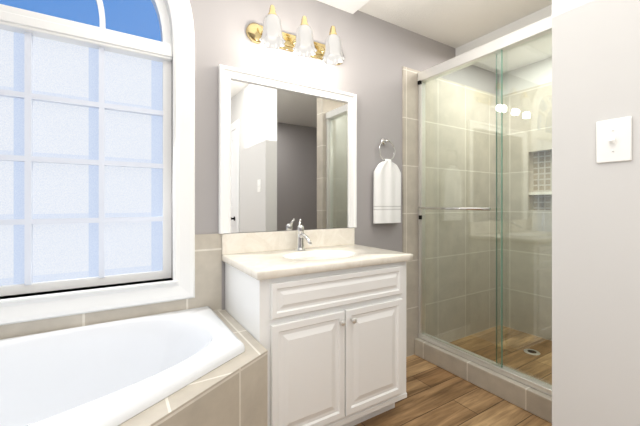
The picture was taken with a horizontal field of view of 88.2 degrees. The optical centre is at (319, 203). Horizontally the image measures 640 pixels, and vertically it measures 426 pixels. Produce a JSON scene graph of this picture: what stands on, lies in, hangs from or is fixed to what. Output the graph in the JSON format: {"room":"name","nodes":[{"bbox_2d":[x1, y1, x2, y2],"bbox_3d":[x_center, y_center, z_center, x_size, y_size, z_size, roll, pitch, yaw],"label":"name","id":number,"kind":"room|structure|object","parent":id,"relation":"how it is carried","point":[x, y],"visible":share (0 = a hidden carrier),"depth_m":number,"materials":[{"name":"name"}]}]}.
{"room":"bathroom","nodes":[
{"label":"bathroom","id":0,"kind":"room"},
{"bbox_2d":[0,0,498,309],"bbox_3d":[-0.285,-0.085,1.976,4.850,2.440,0.150,0,0,-32],"label":"wall","id":1,"kind":"structure","parent":0,"point":[378,54],"depth_m":2.10,"materials":[{"name":"grey paint"}]},
{"bbox_2d":[0,0,194,324],"bbox_3d":[-1.419,-0.463,1.223,1.800,1.865,0.134,0,0,-32],"label":"window","id":2,"kind":"structure","parent":1,"relation":"in","point":[70,250],"depth_m":1.49,"materials":[{"name":"glass"}]},
{"bbox_2d":[0,234,221,339],"bbox_3d":[-1.347,0.645,1.223,1.948,0.980,0.010,0,0,-32],"label":"tile wainscot","id":3,"kind":"structure","parent":1,"relation":"attached to","point":[208,269],"depth_m":1.62,"materials":[{"name":"beige tile"}]},
{"bbox_2d":[218,64,356,233],"bbox_3d":[-0.143,-0.285,1.956,0.900,0.879,0.028,0,0,-32],"label":"framed mirror","id":4,"kind":"object","parent":1,"relation":"attached to","point":[287,154],"visible":0.96,"depth_m":1.92,"materials":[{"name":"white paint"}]},
{"bbox_2d":[246,5,345,64],"bbox_3d":[-0.074,-0.962,1.896,0.655,0.208,0.203,0,0,-32],"label":"sconce","id":5,"kind":"object","parent":1,"relation":"attached to","point":[269,33],"visible":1,"depth_m":1.83,"materials":[{"name":"white glass"}]},
{"bbox_2d":[379,138,394,160],"bbox_3d":[0.461,-0.381,2.320,0.153,0.170,0.048,0,0,-32],"label":"towel ring","id":6,"kind":"object","parent":1,"relation":"attached to","point":[383,141],"visible":0.98,"depth_m":2.32,"materials":[{"name":"silver metal"}]},
{"bbox_2d":[373,159,400,223],"bbox_3d":[0.469,-0.091,2.307,0.235,0.447,0.061,0,0,-32],"label":"towel","id":7,"kind":"object","parent":6,"relation":"hanging from","point":[387,194],"visible":0.98,"depth_m":2.28,"materials":[{"name":"white fabric"}]},
{"bbox_2d":[402,66,500,356],"bbox_3d":[1.148,0.060,2.768,1.260,2.150,0.011,0,0,-32],"label":"tiled wall","id":8,"kind":"structure","parent":0,"point":[410,160],"depth_m":2.72,"materials":[{"name":"tile"}]},
{"bbox_2d":[354,325,551,425],"bbox_3d":[0.572,1.165,0.594,4.850,0.060,3.400,0,0,-32],"label":"floor","id":9,"kind":"structure","parent":0,"point":[437,395],"depth_m":1.96,"materials":[{"name":"brown wood"}]},
{"bbox_2d":[0,306,267,425],"bbox_3d":[-0.970,0.827,0.631,1.964,0.614,1.387,0,0,-32],"label":"bathtub","id":10,"kind":"object","parent":9,"relation":"on","point":[204,366],"visible":1,"depth_m":1.27,"materials":[{"name":"white ceramic"}]},
{"bbox_2d":[222,219,412,425],"bbox_3d":[-0.007,0.611,1.736,0.870,1.046,0.544,0,0,-32],"label":"bathroom vanity","id":11,"kind":"object","parent":9,"relation":"on","point":[319,315],"visible":1,"depth_m":1.54,"materials":[{"name":"white wood"}]},
{"bbox_2d":[295,219,312,250],"bbox_3d":[-0.090,0.176,1.861,0.060,0.177,0.160,0,0,-32],"label":"faucet","id":12,"kind":"object","parent":11,"relation":"on","point":[301,235],"depth_m":1.88,"materials":[{"name":"silver metal"}]},
{"bbox_2d":[414,338,551,422],"bbox_3d":[1.108,1.075,1.979,0.140,0.119,1.284,0,0,-32],"label":"shower curb","id":13,"kind":"object","parent":9,"relation":"on","point":[536,402],"visible":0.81,"depth_m":1.99,"materials":[{"name":"tile"}]},
{"bbox_2d":[418,15,551,395],"bbox_3d":[1.093,0.009,1.971,0.102,2.009,1.282,0,0,-32],"label":"shower door frame","id":14,"kind":"structure","parent":13,"relation":"on","point":[541,28],"depth_m":2.22,"materials":[{"name":"silver metal"}]},
{"bbox_2d":[422,34,551,385],"bbox_3d":[1.101,0.022,1.989,0.034,1.915,1.243,0,0,-32],"label":"shower door","id":15,"kind":"structure","parent":14,"relation":"attached to","point":[497,203],"depth_m":2.03,"materials":[{"name":"clear glass"}]},
{"bbox_2d":[496,56,496,362],"bbox_3d":[1.088,0.022,2.034,0.008,1.915,0.003,0,0,-32],"label":"shower door glass edge","id":16,"kind":"object","parent":15,"relation":"attached to","point":[496,56],"depth_m":2.03,"materials":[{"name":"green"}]},
{"bbox_2d":[501,50,502,367],"bbox_3d":[1.091,0.022,1.980,0.008,1.915,0.003,0,0,-32],"label":"shower door glass edge","id":17,"kind":"object","parent":15,"relation":"attached to","point":[501,208],"depth_m":1.98,"materials":[{"name":"green"}]},
{"bbox_2d":[524,349,539,354],"bbox_3d":[1.625,1.133,2.530,0.110,0.003,0.110,0,0,-32],"label":"shower drain","id":18,"kind":"object","parent":9,"relation":"on","point":[528,351],"depth_m":2.52,"materials":[{"name":"silver metal"}]},
{"bbox_2d":[359,0,551,47],"bbox_3d":[0.572,-1.335,0.594,4.850,0.060,3.400,0,0,-32],"label":"ceiling","id":19,"kind":"structure","parent":0,"point":[455,23],"depth_m":2.27,"materials":[{"name":"white paint"}]},
{"bbox_2d":[317,0,369,13],"bbox_3d":[-0.888,-1.285,1.307,2.820,0.040,0.350,0,0,-32],"label":"soffit beam","id":20,"kind":"structure","parent":19,"relation":"attached to","point":[351,6],"depth_m":2.09,"materials":[{"name":"white paint"}]},
{"bbox_2d":[455,4,551,73],"bbox_3d":[1.755,-1.262,2.387,0.650,0.085,1.300,0,0,-32],"label":"soffit","id":21,"kind":"structure","parent":19,"relation":"attached to","point":[538,15],"depth_m":2.60,"materials":[{"name":"white paint"}]},
{"bbox_2d":[499,57,551,340],"bbox_3d":[2.548,-0.085,1.820,0.100,2.440,3.100,0,0,-32],"label":"tiled wall","id":22,"kind":"structure","parent":0,"point":[548,64],"depth_m":2.90,"materials":[{"name":"tile"}]},
{"bbox_2d":[552,0,639,425],"bbox_3d":[1.308,-0.085,0.327,0.120,2.440,1.868,0,0,-32],"label":"wall","id":23,"kind":"structure","parent":0,"point":[595,254],"depth_m":0.99,"materials":[{"name":"white paint"}]},
{"bbox_2d":[596,116,631,162],"bbox_3d":[0.840,-0.183,0.948,0.019,0.124,0.080,0,0,-32],"label":"switch plate","id":24,"kind":"object","parent":23,"relation":"attached to","point":[613,140],"visible":1,"depth_m":0.95,"materials":[{"name":"white plastic"}]}
]}

